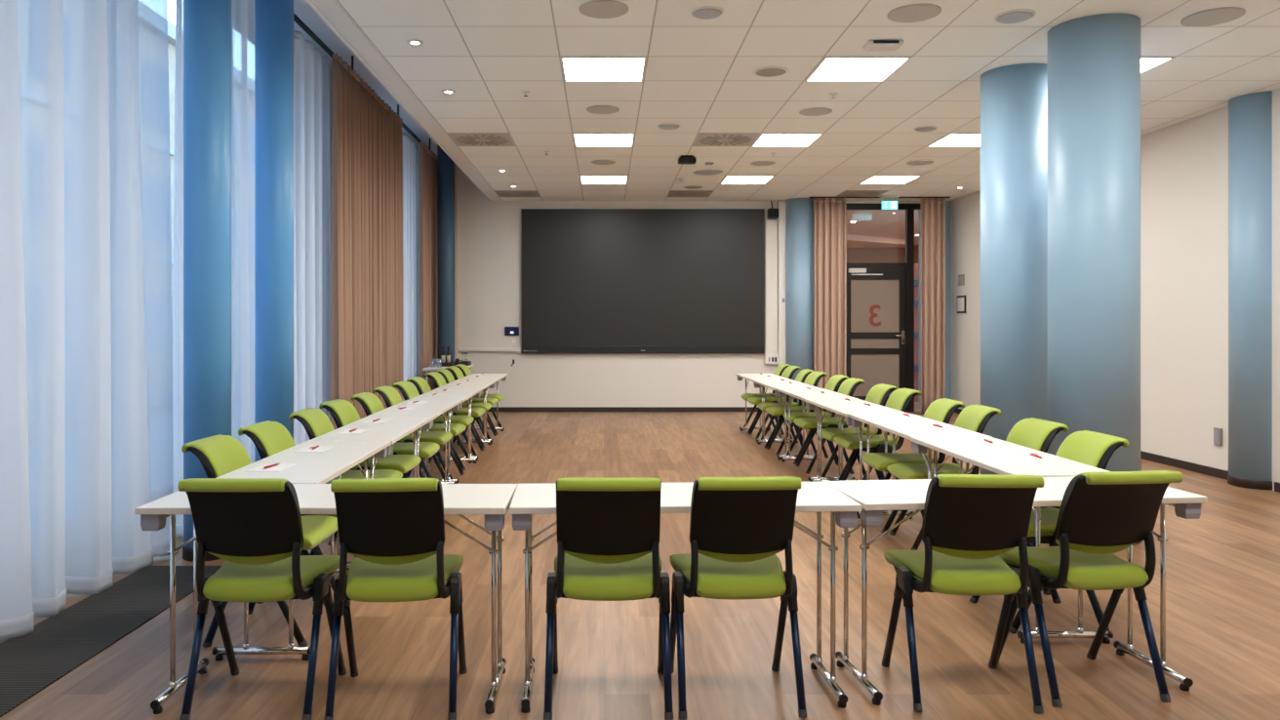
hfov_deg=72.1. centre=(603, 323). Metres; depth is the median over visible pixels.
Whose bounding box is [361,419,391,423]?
notepad
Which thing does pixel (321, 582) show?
socket
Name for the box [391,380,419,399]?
backrest
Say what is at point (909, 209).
trim
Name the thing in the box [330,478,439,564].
backrest
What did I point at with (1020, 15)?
dome
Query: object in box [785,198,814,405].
round column
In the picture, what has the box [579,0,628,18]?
ceiling speaker
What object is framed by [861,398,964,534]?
chair
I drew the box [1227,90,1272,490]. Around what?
round column
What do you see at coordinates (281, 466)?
notepad
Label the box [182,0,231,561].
round column
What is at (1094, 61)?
round column
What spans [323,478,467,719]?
chair
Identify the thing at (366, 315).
curtain
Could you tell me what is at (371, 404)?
backrest
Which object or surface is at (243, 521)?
backrest
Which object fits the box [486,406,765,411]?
baseboard
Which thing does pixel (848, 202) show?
lintel
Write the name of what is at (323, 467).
folding table
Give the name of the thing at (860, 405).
notepad
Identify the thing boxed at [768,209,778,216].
grille
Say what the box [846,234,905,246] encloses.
beam
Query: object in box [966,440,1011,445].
notepad
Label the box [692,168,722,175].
dome
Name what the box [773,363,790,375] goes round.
cushion
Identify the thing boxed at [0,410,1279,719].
floor
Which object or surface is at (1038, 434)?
backrest
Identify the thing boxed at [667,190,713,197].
ceiling vent
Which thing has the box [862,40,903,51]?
ceiling sensor
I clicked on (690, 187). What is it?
grille
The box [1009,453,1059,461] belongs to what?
notepad
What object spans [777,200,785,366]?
duct
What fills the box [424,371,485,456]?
chair
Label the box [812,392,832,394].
notepad
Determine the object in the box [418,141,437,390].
curtain
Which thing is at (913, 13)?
ceiling speaker
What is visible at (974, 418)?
backrest
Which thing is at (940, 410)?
backrest
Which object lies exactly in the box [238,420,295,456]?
backrest
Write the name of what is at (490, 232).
wall
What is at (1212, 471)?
baseboard
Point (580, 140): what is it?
recessed light
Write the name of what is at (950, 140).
recessed light
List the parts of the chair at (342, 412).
backrest, seat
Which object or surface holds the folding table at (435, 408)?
on the floor at (1222, 566)
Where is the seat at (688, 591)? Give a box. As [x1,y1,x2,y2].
[682,579,786,597]
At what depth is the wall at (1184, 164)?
8.22 m
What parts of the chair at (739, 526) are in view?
leg, leg, seat, backrest, leg, leg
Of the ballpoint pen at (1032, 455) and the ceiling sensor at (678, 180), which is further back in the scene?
the ceiling sensor at (678, 180)
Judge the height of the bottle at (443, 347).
0.266 m
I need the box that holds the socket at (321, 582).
[312,573,330,600]
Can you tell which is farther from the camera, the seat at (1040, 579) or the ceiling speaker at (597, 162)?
the ceiling speaker at (597, 162)
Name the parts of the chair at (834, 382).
leg, leg, seat, leg, leg, backrest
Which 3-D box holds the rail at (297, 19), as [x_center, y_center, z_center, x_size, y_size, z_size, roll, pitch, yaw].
[-2.585,-2.650,4.775,0.040,0.200,17.350,0,0,0]
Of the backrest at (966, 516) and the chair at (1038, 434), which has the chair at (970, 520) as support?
the backrest at (966, 516)
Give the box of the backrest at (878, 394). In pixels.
[864,383,898,404]
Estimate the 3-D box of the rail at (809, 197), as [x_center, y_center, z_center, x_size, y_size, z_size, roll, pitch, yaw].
[4.100,-1.881,13.070,2.080,0.015,0.060,0,0,0]
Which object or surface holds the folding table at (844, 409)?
on the floor at (1222, 566)
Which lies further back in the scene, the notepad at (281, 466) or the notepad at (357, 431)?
the notepad at (357, 431)
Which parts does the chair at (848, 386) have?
leg, leg, seat, leg, leg, backrest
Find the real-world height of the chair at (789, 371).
0.850 m
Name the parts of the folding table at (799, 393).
leg, leg, leg, leg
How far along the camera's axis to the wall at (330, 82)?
9.95 m
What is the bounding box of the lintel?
[846,200,920,203]
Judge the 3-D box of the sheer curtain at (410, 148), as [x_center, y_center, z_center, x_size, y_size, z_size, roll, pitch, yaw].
[-2.651,-0.601,11.498,0.094,3.878,2.014,0,0,0]
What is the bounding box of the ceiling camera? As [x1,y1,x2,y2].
[678,155,696,163]
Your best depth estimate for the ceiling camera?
9.83 m
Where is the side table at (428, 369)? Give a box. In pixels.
[422,364,473,383]
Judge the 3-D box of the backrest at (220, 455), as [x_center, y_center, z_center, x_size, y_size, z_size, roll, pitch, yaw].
[-1.686,0.670,3.884,0.216,0.324,0.344,0,0,1]
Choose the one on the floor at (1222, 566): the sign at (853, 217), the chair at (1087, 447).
the chair at (1087, 447)
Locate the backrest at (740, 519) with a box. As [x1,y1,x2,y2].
[696,476,801,562]
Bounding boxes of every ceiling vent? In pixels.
[447,133,515,146]
[494,190,540,197]
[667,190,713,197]
[682,185,703,189]
[692,133,759,146]
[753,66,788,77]
[835,190,888,197]
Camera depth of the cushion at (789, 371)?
10.40 m
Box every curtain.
[0,0,173,640]
[172,0,330,539]
[329,52,402,429]
[401,129,418,400]
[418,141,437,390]
[814,198,846,413]
[920,198,945,413]
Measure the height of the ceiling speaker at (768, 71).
0.011 m
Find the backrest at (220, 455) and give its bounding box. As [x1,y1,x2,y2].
[181,434,251,477]
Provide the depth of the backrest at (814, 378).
9.19 m
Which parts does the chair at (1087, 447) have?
leg, seat, leg, leg, backrest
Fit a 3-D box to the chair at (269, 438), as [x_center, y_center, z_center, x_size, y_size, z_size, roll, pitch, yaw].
[-1.504,0.933,4.452,0.580,0.850,0.444,0,0,2]
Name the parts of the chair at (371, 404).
backrest, seat, leg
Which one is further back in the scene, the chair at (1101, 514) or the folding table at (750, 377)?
the folding table at (750, 377)
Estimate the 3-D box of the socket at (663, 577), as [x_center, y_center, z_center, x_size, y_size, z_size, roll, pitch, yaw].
[0.216,0.941,3.171,0.035,0.074,0.131,0,0,0]
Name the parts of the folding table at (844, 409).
leg, leg, leg, leg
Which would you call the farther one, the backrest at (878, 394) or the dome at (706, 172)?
the dome at (706, 172)
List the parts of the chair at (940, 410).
leg, leg, seat, backrest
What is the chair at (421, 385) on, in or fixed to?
on the floor at (1222, 566)
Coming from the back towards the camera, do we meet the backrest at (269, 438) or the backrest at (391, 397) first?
the backrest at (391, 397)
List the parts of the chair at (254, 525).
leg, leg, backrest, seat, leg, leg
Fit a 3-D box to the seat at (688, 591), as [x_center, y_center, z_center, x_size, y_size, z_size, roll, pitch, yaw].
[0.469,0.951,3.232,0.398,0.042,0.365,0,0,-2]
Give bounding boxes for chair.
[177,478,346,719]
[181,434,338,647]
[238,420,355,603]
[288,407,402,555]
[319,399,421,537]
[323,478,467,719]
[350,392,439,478]
[372,385,452,481]
[391,380,466,479]
[406,376,473,470]
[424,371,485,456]
[436,368,491,448]
[444,365,498,439]
[454,363,504,434]
[543,477,673,719]
[669,476,807,719]
[741,363,790,433]
[747,365,800,439]
[758,368,813,448]
[764,371,827,454]
[783,374,848,464]
[793,377,865,474]
[816,383,898,480]
[834,387,921,480]
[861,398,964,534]
[881,474,1044,713]
[886,403,1001,550]
[968,430,1129,634]
[997,470,1182,706]
[1005,417,1068,595]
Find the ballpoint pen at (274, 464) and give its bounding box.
[261,463,279,469]
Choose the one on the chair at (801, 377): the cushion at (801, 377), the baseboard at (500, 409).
the cushion at (801, 377)
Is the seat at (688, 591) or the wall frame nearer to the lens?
the seat at (688, 591)
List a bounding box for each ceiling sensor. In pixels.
[675,178,684,183]
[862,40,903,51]
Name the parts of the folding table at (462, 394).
leg, leg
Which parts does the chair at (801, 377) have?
leg, leg, seat, leg, leg, backrest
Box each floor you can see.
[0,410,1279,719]
[914,401,918,410]
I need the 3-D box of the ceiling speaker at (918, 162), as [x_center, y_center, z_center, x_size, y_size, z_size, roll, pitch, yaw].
[3.700,-1.883,10.278,0.300,0.011,0.300,0,0,0]
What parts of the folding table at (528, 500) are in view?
leg, leg, leg, leg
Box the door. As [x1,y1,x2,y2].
[846,268,906,406]
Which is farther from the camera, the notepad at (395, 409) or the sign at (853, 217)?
the sign at (853, 217)
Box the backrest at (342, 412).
[319,399,359,426]
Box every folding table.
[134,483,517,714]
[211,440,391,661]
[308,415,434,566]
[369,400,461,483]
[408,388,481,483]
[437,380,496,460]
[456,373,507,443]
[509,481,861,713]
[735,373,790,442]
[752,379,819,460]
[775,388,858,481]
[804,399,908,511]
[821,476,1207,705]
[848,413,992,519]
[910,437,1113,643]
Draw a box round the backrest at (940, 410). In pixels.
[923,398,964,422]
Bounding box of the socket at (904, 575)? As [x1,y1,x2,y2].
[895,566,913,594]
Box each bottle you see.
[441,346,445,362]
[446,346,450,362]
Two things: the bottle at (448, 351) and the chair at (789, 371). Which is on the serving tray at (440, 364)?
the bottle at (448, 351)
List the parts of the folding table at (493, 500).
leg, leg, leg, leg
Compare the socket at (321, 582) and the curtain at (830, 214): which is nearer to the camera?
the socket at (321, 582)
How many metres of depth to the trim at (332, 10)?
6.74 m
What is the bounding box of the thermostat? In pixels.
[958,274,964,285]
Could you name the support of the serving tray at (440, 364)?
on the side table at (428, 369)
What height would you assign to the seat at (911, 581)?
0.042 m
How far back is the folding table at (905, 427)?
5.48 m
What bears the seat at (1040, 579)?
on the chair at (1101, 514)
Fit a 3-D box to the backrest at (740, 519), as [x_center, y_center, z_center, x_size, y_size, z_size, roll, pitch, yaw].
[0.478,0.670,2.984,0.344,0.324,0.216,0,0,-2]
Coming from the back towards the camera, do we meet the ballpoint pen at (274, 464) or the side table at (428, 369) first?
the side table at (428, 369)
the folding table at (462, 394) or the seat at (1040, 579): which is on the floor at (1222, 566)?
the folding table at (462, 394)
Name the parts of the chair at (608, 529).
leg, leg, seat, backrest, leg, leg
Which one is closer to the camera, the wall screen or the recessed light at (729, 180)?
the recessed light at (729, 180)
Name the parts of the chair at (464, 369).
seat, leg, leg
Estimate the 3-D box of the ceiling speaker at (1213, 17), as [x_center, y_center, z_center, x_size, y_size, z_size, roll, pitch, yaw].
[3.744,-1.883,5.400,0.330,0.011,0.330,0,0,0]
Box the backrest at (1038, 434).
[1005,417,1068,450]
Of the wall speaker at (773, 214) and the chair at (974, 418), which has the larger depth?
the wall speaker at (773, 214)
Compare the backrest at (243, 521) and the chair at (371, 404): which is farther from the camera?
the chair at (371, 404)
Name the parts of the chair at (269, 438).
backrest, seat, leg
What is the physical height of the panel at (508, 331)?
0.135 m
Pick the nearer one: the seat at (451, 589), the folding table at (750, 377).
the seat at (451, 589)
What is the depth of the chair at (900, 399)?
6.70 m
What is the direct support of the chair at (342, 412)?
on the floor at (1222, 566)
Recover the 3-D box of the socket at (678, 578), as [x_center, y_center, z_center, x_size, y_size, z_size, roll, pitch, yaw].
[0.270,0.941,3.179,0.035,0.074,0.131,0,0,-2]
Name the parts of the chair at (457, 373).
backrest, seat, leg, leg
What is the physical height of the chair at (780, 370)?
0.850 m
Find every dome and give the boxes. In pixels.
[657,122,680,129]
[690,5,723,19]
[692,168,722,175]
[914,125,937,131]
[994,8,1035,23]
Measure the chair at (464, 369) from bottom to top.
0.850 m
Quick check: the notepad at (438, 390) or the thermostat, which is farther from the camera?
the thermostat
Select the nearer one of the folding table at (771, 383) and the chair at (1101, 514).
the chair at (1101, 514)
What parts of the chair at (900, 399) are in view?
leg, seat, leg, leg, backrest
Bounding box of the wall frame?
[957,295,965,313]
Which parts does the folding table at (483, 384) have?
leg, leg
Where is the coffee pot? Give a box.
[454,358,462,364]
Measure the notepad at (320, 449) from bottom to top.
0.002 m
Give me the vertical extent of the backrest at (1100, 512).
0.324 m
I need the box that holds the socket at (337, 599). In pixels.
[333,574,348,602]
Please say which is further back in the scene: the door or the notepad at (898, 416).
the door
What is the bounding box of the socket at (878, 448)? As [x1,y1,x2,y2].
[874,443,892,452]
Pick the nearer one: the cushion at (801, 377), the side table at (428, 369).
the cushion at (801, 377)
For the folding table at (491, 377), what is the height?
0.720 m
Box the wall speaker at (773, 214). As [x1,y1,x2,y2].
[767,200,778,219]
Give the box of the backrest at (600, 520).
[557,477,660,563]
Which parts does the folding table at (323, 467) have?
leg, leg, leg, leg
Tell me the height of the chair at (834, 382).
0.850 m
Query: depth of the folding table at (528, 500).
3.17 m
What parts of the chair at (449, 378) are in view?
backrest, seat, leg, leg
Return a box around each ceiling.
[293,0,437,145]
[311,0,1279,200]
[846,209,918,247]
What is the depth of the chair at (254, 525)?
3.00 m
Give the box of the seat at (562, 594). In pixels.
[554,585,662,598]
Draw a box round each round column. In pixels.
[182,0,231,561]
[254,0,293,462]
[437,144,454,362]
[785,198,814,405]
[980,63,1047,508]
[1047,12,1141,545]
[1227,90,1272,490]
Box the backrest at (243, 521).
[177,478,301,564]
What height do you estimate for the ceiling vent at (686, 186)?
0.011 m
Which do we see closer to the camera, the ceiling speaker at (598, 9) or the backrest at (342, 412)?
the ceiling speaker at (598, 9)
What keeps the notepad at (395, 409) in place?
on the folding table at (435, 408)
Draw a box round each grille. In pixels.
[684,186,701,189]
[756,68,785,77]
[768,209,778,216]
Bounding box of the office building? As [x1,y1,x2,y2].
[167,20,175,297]
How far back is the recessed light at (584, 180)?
11.49 m
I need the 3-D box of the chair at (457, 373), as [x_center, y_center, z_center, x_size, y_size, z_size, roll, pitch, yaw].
[-1.564,0.933,10.402,0.580,0.850,0.444,0,0,2]
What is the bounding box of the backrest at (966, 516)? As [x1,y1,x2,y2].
[922,474,1044,559]
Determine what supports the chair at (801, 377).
on the floor at (1222, 566)
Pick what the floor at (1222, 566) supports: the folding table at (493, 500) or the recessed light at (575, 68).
the folding table at (493, 500)
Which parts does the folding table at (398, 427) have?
leg, leg, leg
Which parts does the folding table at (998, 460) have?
leg, leg, leg, leg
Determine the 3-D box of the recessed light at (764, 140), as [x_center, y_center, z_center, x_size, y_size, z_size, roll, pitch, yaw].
[1.867,-1.885,9.004,0.610,0.009,0.610,0,0,0]
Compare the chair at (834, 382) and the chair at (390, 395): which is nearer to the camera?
the chair at (390, 395)
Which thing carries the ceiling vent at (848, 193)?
in the ceiling at (699, 76)
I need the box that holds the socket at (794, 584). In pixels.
[783,570,797,598]
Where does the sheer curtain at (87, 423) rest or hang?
hanging from the rail at (297, 19)
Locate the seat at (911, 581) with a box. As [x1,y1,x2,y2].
[893,565,1018,593]
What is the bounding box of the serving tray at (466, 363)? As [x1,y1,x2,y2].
[460,360,471,365]
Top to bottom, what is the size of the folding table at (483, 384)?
0.720 m
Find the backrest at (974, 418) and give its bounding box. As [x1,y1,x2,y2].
[954,403,1001,432]
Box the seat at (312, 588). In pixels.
[206,571,334,599]
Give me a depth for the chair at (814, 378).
9.16 m
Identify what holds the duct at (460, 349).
attached to the wall at (490, 232)
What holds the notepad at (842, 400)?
on the folding table at (844, 409)
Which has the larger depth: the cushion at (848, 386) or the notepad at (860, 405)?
the cushion at (848, 386)
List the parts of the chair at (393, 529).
leg, leg, backrest, seat, leg, leg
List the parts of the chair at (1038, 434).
leg, backrest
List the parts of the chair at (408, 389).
backrest, seat, leg, leg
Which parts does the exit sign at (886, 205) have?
sign plate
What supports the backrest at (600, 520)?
on the chair at (608, 529)
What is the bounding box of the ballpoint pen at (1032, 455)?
[1029,453,1043,458]
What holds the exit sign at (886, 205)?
hanging from the ceiling at (699, 76)
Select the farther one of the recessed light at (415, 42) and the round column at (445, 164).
the round column at (445, 164)
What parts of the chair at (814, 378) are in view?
leg, leg, seat, leg, leg, backrest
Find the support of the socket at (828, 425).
attached to the chair at (848, 386)
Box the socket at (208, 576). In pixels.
[197,573,213,600]
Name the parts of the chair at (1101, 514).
leg, leg, seat, leg, backrest, leg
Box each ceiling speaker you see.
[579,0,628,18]
[586,105,619,114]
[591,160,615,164]
[750,160,775,165]
[799,107,832,116]
[887,3,941,22]
[906,160,933,165]
[1180,6,1245,27]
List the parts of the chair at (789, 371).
leg, leg, seat, backrest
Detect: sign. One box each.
[850,214,871,220]
[880,195,899,209]
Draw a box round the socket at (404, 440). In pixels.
[402,439,412,442]
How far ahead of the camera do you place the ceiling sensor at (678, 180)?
11.44 m
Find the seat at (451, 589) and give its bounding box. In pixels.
[345,571,458,599]
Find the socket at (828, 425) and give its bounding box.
[827,424,838,428]
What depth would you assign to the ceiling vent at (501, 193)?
12.67 m
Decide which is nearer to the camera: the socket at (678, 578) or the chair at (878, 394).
the socket at (678, 578)
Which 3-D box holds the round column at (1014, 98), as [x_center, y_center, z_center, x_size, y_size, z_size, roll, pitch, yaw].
[3.120,-0.270,6.620,0.532,3.240,0.532,0,0,0]
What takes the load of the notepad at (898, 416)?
on the folding table at (905, 427)
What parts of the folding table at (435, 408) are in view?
leg, leg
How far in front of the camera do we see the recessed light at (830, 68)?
6.48 m
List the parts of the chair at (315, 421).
backrest, leg, seat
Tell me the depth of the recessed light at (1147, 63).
6.31 m
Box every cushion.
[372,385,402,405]
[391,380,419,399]
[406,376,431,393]
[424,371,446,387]
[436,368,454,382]
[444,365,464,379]
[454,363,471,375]
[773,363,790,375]
[781,365,800,378]
[792,368,813,399]
[824,374,848,391]
[837,377,865,395]
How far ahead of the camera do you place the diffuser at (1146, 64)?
6.34 m
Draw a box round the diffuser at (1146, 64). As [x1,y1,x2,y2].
[1140,58,1169,72]
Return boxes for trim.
[312,0,501,200]
[454,162,458,360]
[846,203,920,411]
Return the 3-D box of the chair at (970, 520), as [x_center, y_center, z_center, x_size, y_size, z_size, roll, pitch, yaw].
[1.310,0.933,3.211,0.444,0.850,0.580,0,0,3]
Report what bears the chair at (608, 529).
on the floor at (1222, 566)
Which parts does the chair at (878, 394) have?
leg, seat, leg, leg, leg, backrest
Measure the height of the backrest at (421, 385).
0.324 m
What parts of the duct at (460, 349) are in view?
duct lid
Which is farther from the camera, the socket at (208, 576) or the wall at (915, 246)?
the wall at (915, 246)
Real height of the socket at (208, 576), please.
0.074 m
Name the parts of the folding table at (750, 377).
leg, leg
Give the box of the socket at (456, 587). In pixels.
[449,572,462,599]
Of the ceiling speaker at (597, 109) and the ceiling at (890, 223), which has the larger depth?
the ceiling at (890, 223)
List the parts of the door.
closer arm, frosted pane, frosted pane, frosted pane, handle plate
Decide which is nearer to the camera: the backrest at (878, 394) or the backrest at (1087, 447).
the backrest at (1087, 447)
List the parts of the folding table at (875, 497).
leg, leg, leg, leg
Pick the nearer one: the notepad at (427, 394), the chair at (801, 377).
the notepad at (427, 394)
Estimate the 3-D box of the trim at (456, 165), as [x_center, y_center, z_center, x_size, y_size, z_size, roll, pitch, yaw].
[-2.270,-0.675,13.485,0.060,4.050,0.029,0,0,0]
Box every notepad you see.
[246,463,296,471]
[293,445,335,452]
[335,429,370,434]
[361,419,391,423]
[390,407,414,410]
[405,401,426,403]
[425,394,443,396]
[436,390,453,392]
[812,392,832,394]
[835,399,859,401]
[854,403,879,406]
[891,414,919,417]
[920,425,954,429]
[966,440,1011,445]
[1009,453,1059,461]
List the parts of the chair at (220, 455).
backrest, leg, leg, leg, leg, seat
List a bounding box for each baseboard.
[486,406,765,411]
[954,408,1279,492]
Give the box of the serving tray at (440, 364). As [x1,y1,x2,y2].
[437,361,455,366]
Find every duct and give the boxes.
[458,348,521,351]
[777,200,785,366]
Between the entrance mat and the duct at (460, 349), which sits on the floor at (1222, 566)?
the entrance mat
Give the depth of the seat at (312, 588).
3.09 m
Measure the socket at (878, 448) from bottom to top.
0.074 m
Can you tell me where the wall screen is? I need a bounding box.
[521,208,764,353]
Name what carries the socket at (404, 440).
attached to the chair at (390, 395)
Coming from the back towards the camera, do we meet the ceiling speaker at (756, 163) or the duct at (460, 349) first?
the duct at (460, 349)
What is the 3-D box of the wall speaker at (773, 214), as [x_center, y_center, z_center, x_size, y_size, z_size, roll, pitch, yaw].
[2.570,-1.748,13.386,0.163,0.285,0.184,0,0,0]
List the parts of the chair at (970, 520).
leg, leg, seat, backrest, leg, leg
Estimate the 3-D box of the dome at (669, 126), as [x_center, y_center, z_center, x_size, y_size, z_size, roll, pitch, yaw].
[0.624,-1.877,8.379,0.220,0.025,0.220,0,0,0]
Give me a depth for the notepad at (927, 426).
5.30 m
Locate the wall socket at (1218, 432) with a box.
[1213,427,1222,445]
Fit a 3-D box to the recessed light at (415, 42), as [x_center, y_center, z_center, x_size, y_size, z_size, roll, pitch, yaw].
[-1.266,-1.885,5.886,0.112,0.008,0.112,0,0,0]
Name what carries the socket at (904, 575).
attached to the chair at (970, 520)
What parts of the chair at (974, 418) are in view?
leg, leg, seat, backrest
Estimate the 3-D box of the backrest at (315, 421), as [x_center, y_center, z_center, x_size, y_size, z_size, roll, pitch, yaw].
[-1.691,0.670,5.157,0.216,0.324,0.344,0,0,-1]
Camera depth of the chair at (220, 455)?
3.80 m
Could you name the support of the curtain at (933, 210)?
hanging from the rail at (809, 197)
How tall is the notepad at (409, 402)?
0.002 m
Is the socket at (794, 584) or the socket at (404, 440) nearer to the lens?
the socket at (794, 584)
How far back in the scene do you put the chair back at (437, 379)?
9.07 m
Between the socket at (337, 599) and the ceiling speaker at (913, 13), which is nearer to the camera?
the socket at (337, 599)
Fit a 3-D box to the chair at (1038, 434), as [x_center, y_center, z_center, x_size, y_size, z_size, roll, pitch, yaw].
[2.059,0.933,4.591,0.580,0.850,0.444,0,0,-2]
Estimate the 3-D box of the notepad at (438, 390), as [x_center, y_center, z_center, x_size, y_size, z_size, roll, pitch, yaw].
[-1.487,0.629,8.251,0.142,0.002,0.202,0,0,1]
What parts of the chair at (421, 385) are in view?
backrest, seat, leg, leg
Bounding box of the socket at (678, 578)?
[672,571,684,599]
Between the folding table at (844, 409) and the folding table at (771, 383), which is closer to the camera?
the folding table at (844, 409)
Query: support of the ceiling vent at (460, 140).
in the ceiling at (699, 76)
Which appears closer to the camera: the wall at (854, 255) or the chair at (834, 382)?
the chair at (834, 382)
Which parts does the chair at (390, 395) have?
backrest, seat, leg, leg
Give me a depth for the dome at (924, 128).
8.43 m
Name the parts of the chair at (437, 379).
backrest, seat, leg, leg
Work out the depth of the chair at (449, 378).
9.64 m
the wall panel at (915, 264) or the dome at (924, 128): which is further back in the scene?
the wall panel at (915, 264)
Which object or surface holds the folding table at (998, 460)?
on the floor at (1222, 566)
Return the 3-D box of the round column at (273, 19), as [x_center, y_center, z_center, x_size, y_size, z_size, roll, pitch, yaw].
[-2.310,-0.700,6.160,0.268,4.100,0.268,0,0,0]
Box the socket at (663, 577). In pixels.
[659,572,670,599]
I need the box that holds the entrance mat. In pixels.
[0,565,221,717]
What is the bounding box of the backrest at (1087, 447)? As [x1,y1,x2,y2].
[1055,430,1129,467]
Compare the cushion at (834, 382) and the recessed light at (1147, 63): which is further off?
the cushion at (834, 382)
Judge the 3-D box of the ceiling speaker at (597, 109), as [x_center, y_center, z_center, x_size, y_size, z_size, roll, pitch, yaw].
[-0.009,-1.883,7.732,0.290,0.011,0.290,0,0,0]
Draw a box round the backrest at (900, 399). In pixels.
[884,387,921,410]
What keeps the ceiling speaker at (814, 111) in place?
attached to the ceiling at (699, 76)
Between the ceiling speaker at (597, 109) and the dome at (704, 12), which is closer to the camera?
the dome at (704, 12)
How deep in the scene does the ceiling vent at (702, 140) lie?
8.99 m
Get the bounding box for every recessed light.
[406,39,423,45]
[441,89,455,93]
[560,56,646,81]
[572,133,635,146]
[579,175,627,184]
[720,175,774,184]
[751,133,823,146]
[804,56,911,81]
[859,175,920,184]
[927,133,980,146]
[1140,56,1175,74]
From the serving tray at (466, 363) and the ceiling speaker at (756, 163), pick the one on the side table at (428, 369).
the serving tray at (466, 363)
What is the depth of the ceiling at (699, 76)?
6.87 m
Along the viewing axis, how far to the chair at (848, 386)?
7.99 m
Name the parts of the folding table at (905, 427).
leg, leg, leg, leg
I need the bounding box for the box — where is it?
[764,220,778,363]
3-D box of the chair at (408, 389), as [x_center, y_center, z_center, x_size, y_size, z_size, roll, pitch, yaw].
[-1.524,0.933,7.652,0.580,0.850,0.444,0,0,2]
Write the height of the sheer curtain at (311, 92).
3.878 m
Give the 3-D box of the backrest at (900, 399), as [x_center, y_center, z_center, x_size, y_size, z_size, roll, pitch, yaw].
[2.306,0.670,6.823,0.216,0.324,0.344,0,0,-1]
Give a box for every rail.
[293,12,431,151]
[808,197,950,198]
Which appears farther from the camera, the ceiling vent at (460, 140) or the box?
the box
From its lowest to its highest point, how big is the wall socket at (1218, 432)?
0.150 m
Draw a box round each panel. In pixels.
[504,326,519,335]
[914,263,918,401]
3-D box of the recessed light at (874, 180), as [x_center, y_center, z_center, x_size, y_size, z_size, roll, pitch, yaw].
[3.734,-1.885,11.494,0.610,0.009,0.610,0,0,0]
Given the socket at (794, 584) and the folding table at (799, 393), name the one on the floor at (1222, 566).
the folding table at (799, 393)
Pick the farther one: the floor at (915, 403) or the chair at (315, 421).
the floor at (915, 403)
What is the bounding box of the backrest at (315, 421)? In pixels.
[288,407,334,437]
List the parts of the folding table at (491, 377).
leg, leg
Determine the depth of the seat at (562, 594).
3.03 m
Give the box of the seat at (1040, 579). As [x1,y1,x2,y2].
[1005,562,1068,588]
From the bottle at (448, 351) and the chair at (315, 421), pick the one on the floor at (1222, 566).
the chair at (315, 421)
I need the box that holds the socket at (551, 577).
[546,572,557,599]
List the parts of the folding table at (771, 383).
leg, leg, leg, leg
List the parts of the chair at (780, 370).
leg, leg, seat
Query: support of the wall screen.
attached to the wall at (490, 232)
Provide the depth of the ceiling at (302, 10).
9.08 m
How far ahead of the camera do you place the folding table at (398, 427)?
5.27 m
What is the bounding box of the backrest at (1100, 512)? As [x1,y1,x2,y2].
[1055,470,1182,554]
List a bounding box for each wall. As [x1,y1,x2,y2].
[328,80,331,198]
[417,145,950,411]
[846,247,905,262]
[914,244,918,263]
[950,87,1279,490]
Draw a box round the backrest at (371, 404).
[350,392,384,414]
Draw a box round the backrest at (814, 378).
[801,371,827,402]
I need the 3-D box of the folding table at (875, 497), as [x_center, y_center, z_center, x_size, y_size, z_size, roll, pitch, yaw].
[1.537,0.990,3.364,1.293,0.720,0.452,0,0,-6]

